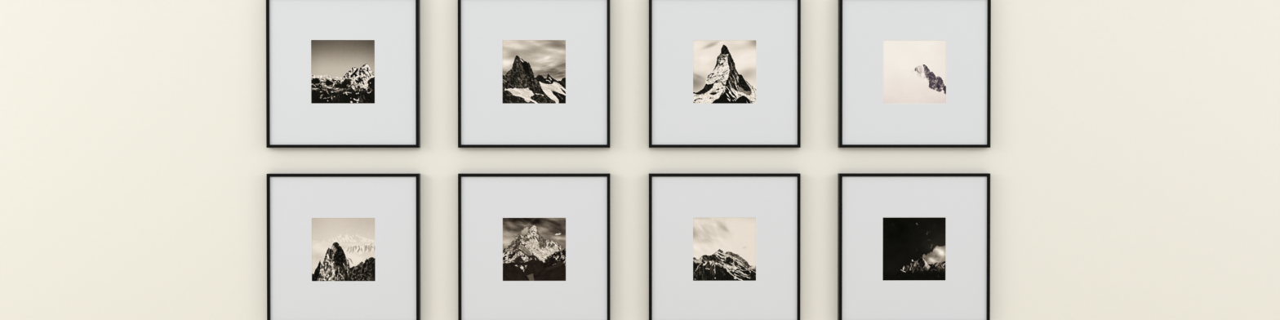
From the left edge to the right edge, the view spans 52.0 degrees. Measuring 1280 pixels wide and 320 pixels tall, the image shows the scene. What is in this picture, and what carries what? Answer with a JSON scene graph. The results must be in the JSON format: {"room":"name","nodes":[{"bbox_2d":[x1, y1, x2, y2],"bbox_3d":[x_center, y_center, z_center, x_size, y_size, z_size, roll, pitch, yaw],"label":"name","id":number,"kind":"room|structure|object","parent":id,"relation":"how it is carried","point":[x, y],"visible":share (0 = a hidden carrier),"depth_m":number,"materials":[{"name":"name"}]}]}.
{"room":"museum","nodes":[
{"label":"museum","id":0,"kind":"room"},
{"bbox_2d":[0,0,1279,319],"bbox_3d":[-0.036,-0.024,4.412,8.400,2.950,0.120,0,1,-1],"label":"wall","id":1,"kind":"structure","parent":0,"point":[1132,158],"depth_m":4.35,"materials":[{"name":"beige paint"}]},
{"bbox_2d":[266,0,420,147],"bbox_3d":[-0.977,-0.290,4.324,0.500,0.500,0.029,0,1,-1],"label":"picture frame","id":2,"kind":"object","parent":1,"relation":"attached to","point":[340,73],"visible":1,"depth_m":4.32,"materials":[{"name":"white paper"}]},
{"bbox_2d":[311,40,374,103],"bbox_3d":[-0.977,-0.290,4.317,0.209,0.209,0.001,0,1,-1],"label":"print","id":3,"kind":"object","parent":2,"relation":"attached to","point":[343,71],"depth_m":4.32,"materials":[{"name":"paper"}]},
{"bbox_2d":[266,173,420,319],"bbox_3d":[-0.977,0.295,4.330,0.500,0.500,0.029,0,1,-1],"label":"picture frame","id":4,"kind":"object","parent":1,"relation":"attached to","point":[340,246],"visible":1,"depth_m":4.32,"materials":[{"name":"white paper"}]},
{"bbox_2d":[311,217,375,280],"bbox_3d":[-0.977,0.295,4.324,0.209,0.209,0.001,0,1,-1],"label":"print","id":5,"kind":"object","parent":4,"relation":"attached to","point":[344,249],"depth_m":4.32,"materials":[{"name":"paper"}]},
{"bbox_2d":[457,0,609,147],"bbox_3d":[-0.349,-0.291,4.330,0.500,0.500,0.029,0,1,-1],"label":"picture frame","id":6,"kind":"object","parent":1,"relation":"attached to","point":[532,73],"visible":1,"depth_m":4.32,"materials":[{"name":"white paper"}]},
{"bbox_2d":[502,40,565,103],"bbox_3d":[-0.349,-0.290,4.324,0.209,0.209,0.001,0,1,-1],"label":"print","id":7,"kind":"object","parent":6,"relation":"attached to","point":[534,71],"depth_m":4.32,"materials":[{"name":"paper"}]},
{"bbox_2d":[457,173,609,319],"bbox_3d":[-0.349,0.295,4.337,0.500,0.500,0.029,0,1,-1],"label":"picture frame","id":8,"kind":"object","parent":1,"relation":"attached to","point":[531,246],"visible":1,"depth_m":4.33,"materials":[{"name":"white paper"}]},
{"bbox_2d":[502,217,565,280],"bbox_3d":[-0.349,0.295,4.330,0.209,0.209,0.001,0,1,-1],"label":"print","id":9,"kind":"object","parent":8,"relation":"attached to","point":[534,249],"depth_m":4.33,"materials":[{"name":"paper"}]},
{"bbox_2d":[648,0,800,147],"bbox_3d":[0.279,-0.291,4.337,0.500,0.500,0.029,0,1,-1],"label":"picture frame","id":10,"kind":"object","parent":1,"relation":"attached to","point":[723,73],"visible":1,"depth_m":4.33,"materials":[{"name":"white paper"}]},
{"bbox_2d":[693,40,755,103],"bbox_3d":[0.279,-0.291,4.330,0.209,0.209,0.001,0,1,-1],"label":"print","id":11,"kind":"object","parent":10,"relation":"attached to","point":[724,71],"depth_m":4.33,"materials":[{"name":"paper"}]},
{"bbox_2d":[648,173,800,319],"bbox_3d":[0.279,0.295,4.344,0.500,0.500,0.029,0,1,-1],"label":"picture frame","id":12,"kind":"object","parent":1,"relation":"attached to","point":[722,246],"visible":1,"depth_m":4.33,"materials":[{"name":"white paper"}]},
{"bbox_2d":[693,217,755,280],"bbox_3d":[0.280,0.295,4.337,0.209,0.209,0.001,0,1,-1],"label":"print","id":13,"kind":"object","parent":12,"relation":"attached to","point":[724,249],"depth_m":4.34,"materials":[{"name":"paper"}]},
{"bbox_2d":[837,173,990,319],"bbox_3d":[0.908,0.295,4.350,0.500,0.500,0.029,0,1,-1],"label":"picture frame","id":14,"kind":"object","parent":1,"relation":"attached to","point":[911,246],"visible":1,"depth_m":4.34,"materials":[{"name":"white paper"}]},
{"bbox_2d":[882,217,945,280],"bbox_3d":[0.908,0.295,4.344,0.209,0.209,0.001,0,1,-1],"label":"print","id":15,"kind":"object","parent":14,"relation":"attached to","point":[913,249],"depth_m":4.34,"materials":[{"name":"paper"}]},
{"bbox_2d":[837,0,991,147],"bbox_3d":[0.908,-0.291,4.343,0.500,0.500,0.029,0,1,-1],"label":"picture frame","id":16,"kind":"object","parent":1,"relation":"attached to","point":[913,73],"visible":1,"depth_m":4.33,"materials":[{"name":"white paper"}]},
{"bbox_2d":[883,40,946,103],"bbox_3d":[0.908,-0.291,4.337,0.209,0.209,0.001,0,1,-1],"label":"print","id":17,"kind":"object","parent":16,"relation":"attached to","point":[914,72],"depth_m":4.34,"materials":[{"name":"paper"}]}
]}

